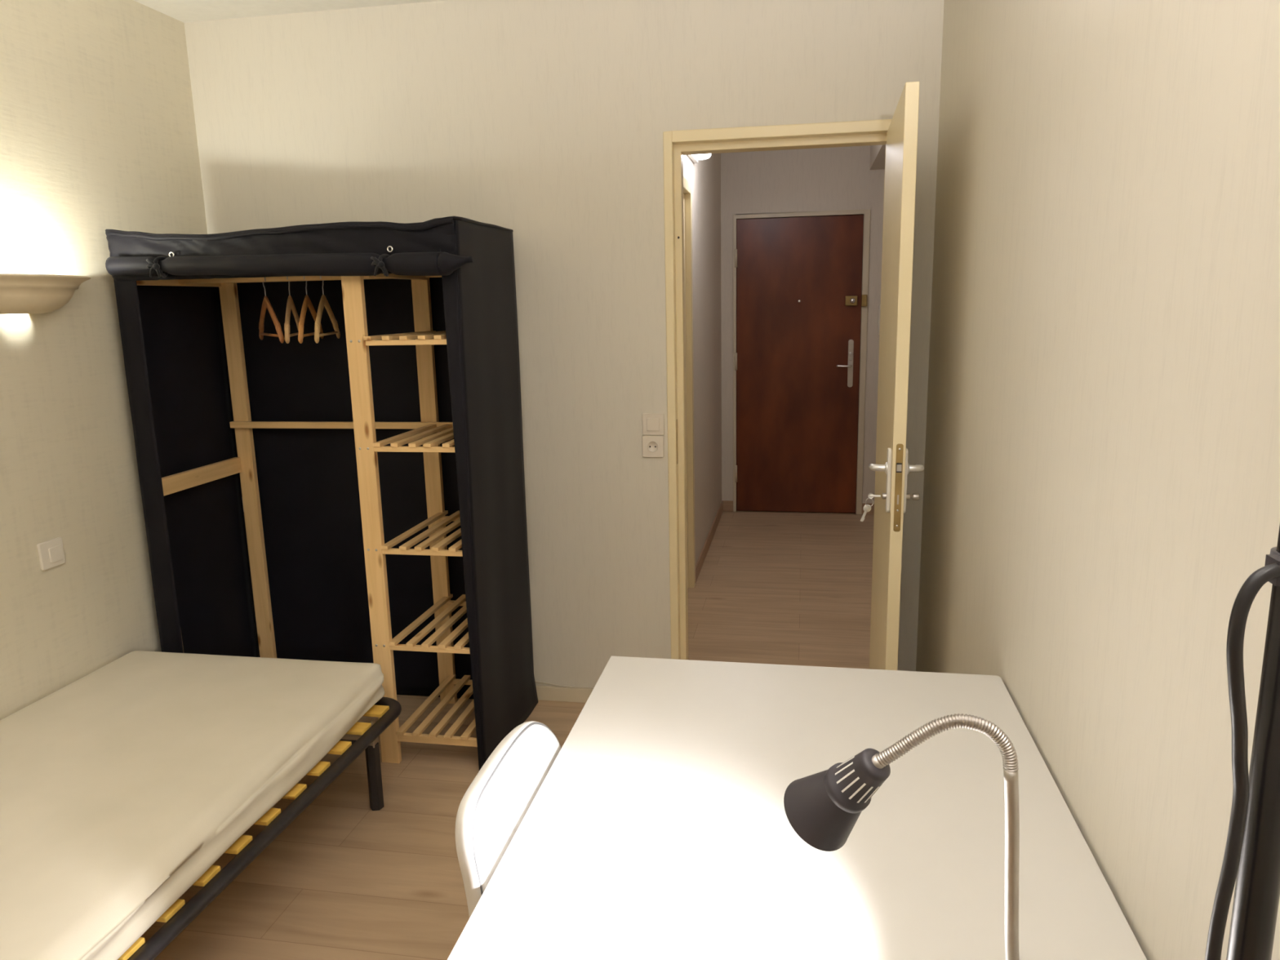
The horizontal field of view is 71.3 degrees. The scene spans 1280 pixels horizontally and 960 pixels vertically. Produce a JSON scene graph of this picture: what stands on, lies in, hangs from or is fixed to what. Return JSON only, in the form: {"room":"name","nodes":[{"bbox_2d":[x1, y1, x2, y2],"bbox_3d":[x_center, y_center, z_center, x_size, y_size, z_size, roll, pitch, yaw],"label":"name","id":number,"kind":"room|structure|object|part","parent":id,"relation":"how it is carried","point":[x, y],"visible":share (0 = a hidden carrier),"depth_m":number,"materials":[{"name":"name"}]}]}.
{"room":"bedroom","nodes":[
{"label":"bedroom","id":0,"kind":"room"},
{"bbox_2d":[0,0,207,719],"bbox_3d":[-2.043,0.037,1.289,0.100,2.511,4.446,1,11,10],"label":"wall","id":1,"kind":"structure","parent":0,"point":[98,134],"depth_m":2.73,"materials":[{"name":"beige paint"}]},
{"bbox_2d":[0,273,91,314],"bbox_3d":[-1.689,-0.518,2.487,0.152,0.105,0.492,1,11,10],"label":"wall sconce","id":2,"kind":"object","parent":1,"relation":"attached to","point":[20,293],"visible":1,"depth_m":2.45,"materials":[{"name":"beige ceramic"}]},
{"bbox_2d":[36,537,65,570],"bbox_3d":[-1.742,0.219,2.642,0.014,0.082,0.084,1,11,10],"label":"light switch","id":3,"kind":"object","parent":1,"relation":"attached to","point":[51,553],"visible":1,"depth_m":2.63,"materials":[{"name":"white plastic"}]},
{"bbox_2d":[133,0,442,22],"bbox_3d":[-0.310,-1.531,2.338,3.089,0.080,7.899,1,11,10],"label":"ceiling","id":4,"kind":"structure","parent":0,"point":[184,11],"depth_m":3.03,"materials":[{"name":"paint"}]},
{"bbox_2d":[131,510,874,959],"bbox_3d":[-0.256,0.999,2.843,3.089,0.060,7.899,1,11,10],"label":"floor","id":5,"kind":"structure","parent":0,"point":[346,879],"depth_m":2.75,"materials":[{"name":"laminate"}]},
{"bbox_2d":[117,697,401,959],"bbox_3d":[-1.348,1.002,1.984,0.960,0.317,1.895,1,11,10],"label":"bed base","id":6,"kind":"object","parent":5,"relation":"on","point":[181,914],"visible":0.27,"depth_m":2.14,"materials":[{"name":"black metal"}]},
{"bbox_2d":[0,650,384,959],"bbox_3d":[-1.389,0.789,1.958,0.955,0.109,1.932,1,11,10],"label":"mattress","id":7,"kind":"object","parent":6,"relation":"on","point":[122,785],"visible":1,"depth_m":2.13,"materials":[{"name":"white fabric"}]},
{"bbox_3d":[-0.807,0.898,2.709,0.040,0.214,0.040,1,11,10],"label":"leg","id":8,"kind":"part","parent":6,"relation":"part of","materials":[{"name":"paint"}]},
{"bbox_2d":[105,216,537,770],"bbox_3d":[-1.013,0.045,3.061,1.222,1.758,0.597,1,11,10],"label":"wardrobe","id":9,"kind":"object","parent":5,"relation":"on","point":[366,484],"visible":0.94,"depth_m":3.18,"materials":[{"name":"black fabric"}]},
{"bbox_3d":[-1.579,-0.700,3.046,0.021,0.072,0.432,1,11,10],"label":"rail","id":10,"kind":"part","parent":9,"relation":"part of","materials":[{"name":"brown wood"}]},
{"bbox_3d":[-1.564,-0.016,3.182,0.021,0.058,0.432,1,11,10],"label":"rail","id":11,"kind":"part","parent":9,"relation":"part of","materials":[{"name":"brown wood"}]},
{"bbox_3d":[-1.493,0.035,3.415,0.061,1.660,0.022,1,11,10],"label":"post","id":12,"kind":"part","parent":9,"relation":"part of","materials":[{"name":"brown wood"}]},
{"bbox_2d":[258,276,284,342],"bbox_3d":[-1.257,-0.582,3.008,0.018,0.228,0.410,-8,13,-30],"label":"hanger","id":13,"kind":"object","parent":9,"relation":"hanging from","point":[266,304],"visible":0.86,"depth_m":2.97,"materials":[{"name":"brown wood"}]},
{"bbox_3d":[-1.214,-0.676,2.979,0.722,0.025,0.025,1,11,10],"label":"hanging rod","id":14,"kind":"part","parent":9,"relation":"part of","materials":[{"name":"brown wood"}]},
{"bbox_2d":[284,275,303,343],"bbox_3d":[-1.169,-0.580,2.991,0.018,0.228,0.410,-4,12,-14],"label":"hanger","id":15,"kind":"object","parent":9,"relation":"hanging from","point":[290,304],"visible":0.7,"depth_m":2.92,"materials":[{"name":"brown wood"}]},
{"bbox_2d":[297,275,324,343],"bbox_3d":[-1.108,-0.579,2.980,0.018,0.228,0.410,-3,11,-10],"label":"hanger","id":16,"kind":"object","parent":9,"relation":"hanging from","point":[307,303],"visible":0.72,"depth_m":2.91,"materials":[{"name":"brown wood"}]},
{"bbox_2d":[314,275,340,343],"bbox_3d":[-1.049,-0.579,2.970,0.018,0.228,0.410,-3,11,-9],"label":"hanger","id":17,"kind":"object","parent":9,"relation":"hanging from","point":[323,302],"visible":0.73,"depth_m":2.93,"materials":[{"name":"brown wood"}]},
{"bbox_3d":[-1.006,-0.738,3.146,1.100,0.060,0.020,1,11,10],"label":"rail","id":18,"kind":"part","parent":9,"relation":"part of","materials":[{"name":"brown wood"}]},
{"bbox_3d":[-0.995,-0.200,3.254,1.100,0.024,0.020,1,11,10],"label":"rail","id":19,"kind":"part","parent":9,"relation":"part of","materials":[{"name":"brown wood"}]},
{"bbox_3d":[-0.854,0.116,2.839,0.063,1.700,0.022,1,11,10],"label":"post","id":20,"kind":"part","parent":9,"relation":"part of","materials":[{"name":"brown wood"}]},
{"bbox_3d":[-0.789,-0.690,2.900,0.019,0.068,0.436,1,11,10],"label":"rail","id":21,"kind":"part","parent":9,"relation":"part of","materials":[{"name":"brown wood"}]},
{"bbox_2d":[365,338,446,345],"bbox_3d":[-0.686,-0.417,2.697,0.301,0.016,0.018,1,11,10],"label":"shelf","id":22,"kind":"object","parent":9,"relation":"attached to","point":[368,341],"depth_m":2.69,"materials":[{"name":"brown wood"}]},
{"bbox_2d":[373,445,454,452],"bbox_3d":[-0.680,-0.095,2.762,0.301,0.016,0.018,1,11,10],"label":"shelf","id":23,"kind":"object","parent":9,"relation":"attached to","point":[376,448],"depth_m":2.76,"materials":[{"name":"brown wood"}]},
{"bbox_2d":[382,547,462,556],"bbox_3d":[-0.673,0.229,2.826,0.301,0.016,0.018,1,11,10],"label":"shelf","id":24,"kind":"object","parent":9,"relation":"attached to","point":[455,552],"depth_m":2.82,"materials":[{"name":"brown wood"}]},
{"bbox_2d":[390,644,470,653],"bbox_3d":[-0.666,0.548,2.890,0.301,0.016,0.018,1,11,10],"label":"shelf","id":25,"kind":"object","parent":9,"relation":"attached to","point":[442,648],"depth_m":2.88,"materials":[{"name":"brown wood"}]},
{"bbox_3d":[-0.755,0.045,3.281,0.061,1.660,0.022,1,11,10],"label":"post","id":26,"kind":"part","parent":9,"relation":"part of","materials":[{"name":"brown wood"}]},
{"bbox_2d":[397,733,477,746],"bbox_3d":[-0.659,0.860,2.952,0.301,0.025,0.018,1,11,10],"label":"slat","id":27,"kind":"object","parent":9,"relation":"attached to","point":[448,739],"depth_m":2.94,"materials":[{"name":"brown wood"}]},
{"bbox_3d":[-0.610,0.143,3.253,0.237,0.016,0.016,1,11,10],"label":"rail","id":28,"kind":"part","parent":9,"relation":"part of","materials":[{"name":"brown wood"}]},
{"bbox_3d":[-0.604,0.462,3.316,0.237,0.016,0.016,1,11,10],"label":"rail","id":29,"kind":"part","parent":9,"relation":"part of","materials":[{"name":"brown wood"}]},
{"bbox_3d":[-0.597,0.769,3.378,0.237,0.016,0.016,1,11,10],"label":"rail","id":30,"kind":"part","parent":9,"relation":"part of","materials":[{"name":"brown wood"}]},
{"bbox_2d":[454,720,560,917],"bbox_3d":[0.022,0.807,1.426,0.462,0.862,0.439,1,11,10],"label":"chair","id":31,"kind":"object","parent":5,"relation":"on","point":[493,807],"visible":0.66,"depth_m":1.27,"materials":[{"name":"white plastic"}]},
{"bbox_2d":[447,656,1146,959],"bbox_3d":[0.237,0.871,1.390,0.809,0.740,1.182,1,11,10],"label":"desk","id":32,"kind":"object","parent":5,"relation":"on","point":[660,828],"visible":0.99,"depth_m":1.28,"materials":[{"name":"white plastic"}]},
{"bbox_2d":[783,713,1019,959],"bbox_3d":[0.295,0.399,0.852,0.304,0.392,0.140,7,14,36],"label":"desk lamp","id":33,"kind":"object","parent":32,"relation":"on","point":[823,808],"visible":1,"depth_m":0.82,"materials":[{"name":"black plastic"}]},
{"bbox_3d":[0.182,0.317,0.879,0.079,0.080,0.075,1,11,10],"label":"lamp shade","id":34,"kind":"part","parent":33,"relation":"part of","materials":[{"name":"black plastic"}]},
{"bbox_3d":[0.351,0.421,0.823,0.020,0.327,0.047,-12,16,-43],"label":"stem","id":35,"kind":"part","parent":33,"relation":"part of","materials":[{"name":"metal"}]},
{"bbox_2d":[1204,524,1279,959],"bbox_3d":[0.328,0.490,0.415,0.250,1.865,0.526,1,11,10],"label":"floor lamp","id":36,"kind":"object","parent":5,"relation":"on","point":[1251,856],"visible":1,"depth_m":0.48,"materials":[{"name":"black metal"}]},
{"bbox_2d":[184,0,943,688],"bbox_3d":[-0.312,-0.390,3.240,2.798,2.511,0.100,1,11,10],"label":"wall","id":37,"kind":"structure","parent":0,"point":[545,122],"depth_m":3.09,"materials":[{"name":"beige paint"}]},
{"bbox_2d":[535,685,593,702],"bbox_3d":[-0.728,0.817,3.505,1.720,0.058,0.010,1,11,10],"label":"baseboard","id":38,"kind":"structure","parent":37,"relation":"attached to","point":[544,692],"depth_m":3.42,"materials":[{"name":"paint"}]},
{"bbox_2d":[534,680,593,688],"bbox_3d":[-0.174,0.785,3.395,0.550,0.025,0.008,1,11,10],"label":"cable","id":39,"kind":"object","parent":38,"relation":"on","point":[535,681],"visible":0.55,"depth_m":3.42,"materials":[{"name":"beige plastic"}]},
{"bbox_2d":[642,435,663,457],"bbox_3d":[0.046,-0.119,3.172,0.076,0.078,0.011,1,11,10],"label":"wall socket","id":40,"kind":"object","parent":37,"relation":"attached to","point":[652,445],"visible":1,"depth_m":3.17,"materials":[{"name":"white plastic"}]},
{"bbox_2d":[642,413,664,435],"bbox_3d":[0.047,-0.197,3.155,0.078,0.077,0.013,1,11,10],"label":"light switch","id":41,"kind":"object","parent":37,"relation":"attached to","point":[653,424],"visible":1,"depth_m":3.15,"materials":[{"name":"white plastic"}]},
{"bbox_2d":[662,119,891,669],"bbox_3d":[0.482,-0.156,3.145,0.766,2.056,0.118,1,11,10],"label":"door frame","id":42,"kind":"structure","parent":37,"relation":"attached to","point":[676,144],"depth_m":3.06,"materials":[{"name":"beige paint"}]},
{"bbox_3d":[0.132,-0.136,3.177,0.001,0.160,0.020,1,11,10],"label":"strike plate","id":43,"kind":"part","parent":42,"relation":"part of","materials":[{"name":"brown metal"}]},
{"bbox_2d":[868,80,924,670],"bbox_3d":[0.754,-0.055,2.699,0.146,2.005,0.702,1,12,12],"label":"door","id":44,"kind":"structure","parent":37,"relation":"in","point":[892,467],"depth_m":2.41,"materials":[{"name":"beige paint"}]},
{"bbox_2d":[860,493,880,521],"bbox_3d":[0.631,0.076,2.444,0.053,0.081,0.008,1,11,10],"label":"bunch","id":45,"kind":"object","parent":44,"relation":"hanging from","point":[867,508],"visible":1,"depth_m":2.44,"materials":[{"name":"silver metal"}]},
{"bbox_3d":[0.656,-0.038,2.458,0.051,0.038,0.112,1,12,11],"label":"lever","id":46,"kind":"part","parent":44,"relation":"part of","materials":[{"name":"silver metal"}]},
{"bbox_3d":[0.674,0.001,2.420,0.009,0.175,0.042,1,12,11],"label":"handle plate","id":47,"kind":"part","parent":44,"relation":"part of","materials":[{"name":"silver metal"}]},
{"bbox_3d":[0.716,0.002,2.412,0.009,0.175,0.042,1,12,12],"label":"handle plate","id":48,"kind":"part","parent":44,"relation":"part of","materials":[{"name":"silver metal"}]},
{"bbox_3d":[0.749,-0.036,2.439,0.051,0.038,0.112,1,12,11],"label":"lever","id":49,"kind":"part","parent":44,"relation":"part of","materials":[{"name":"silver metal"}]},
{"bbox_2d":[683,152,721,564],"bbox_3d":[0.243,-0.701,4.736,0.100,2.511,3.103,1,11,10],"label":"wall","id":50,"kind":"structure","parent":0,"point":[704,176],"depth_m":5.30,"materials":[{"name":"paint"}]},
{"bbox_2d":[683,193,688,588],"bbox_3d":[0.149,-0.335,4.174,0.037,2.007,0.801,1,11,10],"label":"door","id":51,"kind":"structure","parent":50,"relation":"in","point":[683,193],"depth_m":4.53,"materials":[{"name":"beige paint"}]},
{"bbox_2d":[683,176,695,587],"bbox_3d":[0.166,-0.358,4.166,0.062,2.066,0.915,1,11,10],"label":"door frame","id":52,"kind":"structure","parent":50,"relation":"attached to","point":[687,188],"depth_m":4.54,"materials":[{"name":"beige paint"}]},
{"bbox_2d":[687,153,711,163],"bbox_3d":[0.285,-1.628,4.334,0.100,0.105,0.440,1,11,10],"label":"wall lamp","id":53,"kind":"object","parent":50,"relation":"attached to","point":[695,157],"visible":0.22,"depth_m":4.39,"materials":[{"name":"white ceramic"}]},
{"bbox_2d":[691,153,711,159],"bbox_3d":[0.296,-1.627,4.333,0.078,0.100,0.430,1,11,10],"label":"diffuser","id":54,"kind":"object","parent":53,"relation":"attached to","point":[694,157],"depth_m":4.39,"materials":[{"name":"white plastic"}]},
{"bbox_2d":[695,500,723,582],"bbox_3d":[0.445,0.357,5.629,0.010,0.080,1.724,1,11,10],"label":"baseboard","id":55,"kind":"structure","parent":50,"relation":"attached to","point":[703,554],"depth_m":5.45,"materials":[{"name":"brown wood"}]},
{"bbox_2d":[720,145,884,514],"bbox_3d":[1.181,-1.007,6.172,1.426,2.511,0.120,1,11,10],"label":"wall","id":56,"kind":"structure","parent":0,"point":[833,178],"depth_m":5.98,"materials":[{"name":"paint"}]},
{"bbox_2d":[723,500,874,514],"bbox_3d":[1.200,0.197,6.346,1.216,0.080,0.010,1,11,10],"label":"baseboard","id":57,"kind":"structure","parent":56,"relation":"attached to","point":[727,504],"depth_m":6.44,"materials":[{"name":"brown wood"}]},
{"bbox_2d":[734,214,866,512],"bbox_3d":[1.098,-0.764,6.159,0.886,2.031,0.120,1,11,10],"label":"door","id":58,"kind":"structure","parent":56,"relation":"in","point":[800,300],"depth_m":6.17,"materials":[{"name":"brown wood"}]},
{"bbox_3d":[1.394,-0.779,6.086,0.104,0.019,0.059,1,11,10],"label":"lever","id":59,"kind":"part","parent":58,"relation":"part of","materials":[{"name":"silver metal"}]},
{"bbox_3d":[1.441,-0.798,6.104,0.036,0.325,0.006,1,11,10],"label":"handle plate","id":60,"kind":"part","parent":58,"relation":"part of","materials":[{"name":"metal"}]},
{"bbox_3d":[1.424,-1.202,5.974,0.036,0.036,0.052,1,11,10],"label":"knob","id":61,"kind":"part","parent":58,"relation":"part of","materials":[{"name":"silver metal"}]},
{"bbox_2d":[733,208,870,514],"bbox_3d":[1.103,-0.785,6.194,0.904,2.070,0.072,1,11,10],"label":"door frame","id":62,"kind":"structure","parent":56,"relation":"attached to","point":[866,212],"depth_m":6.08,"materials":[{"name":"paint"}]},
{"bbox_2d":[877,303,880,334],"bbox_3d":[1.641,-1.078,5.973,0.087,0.208,0.073,1,11,10],"label":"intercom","id":63,"kind":"object","parent":56,"relation":"attached to","point":[879,306],"visible":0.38,"depth_m":5.97,"materials":[{"name":"white plastic"}]},
{"bbox_2d":[869,144,885,169],"bbox_3d":[1.364,-1.835,4.378,0.251,0.193,2.949,1,11,10],"label":"ceiling","id":64,"kind":"structure","parent":0,"point":[877,153],"depth_m":5.49,"materials":[{"name":"paint"}]},
{"bbox_2d":[915,0,1279,959],"bbox_3d":[0.612,0.076,0.808,0.100,2.511,4.446,1,11,10],"label":"wall","id":65,"kind":"structure","parent":0,"point":[1101,486],"depth_m":1.18,"materials":[{"name":"beige paint"}]}
]}

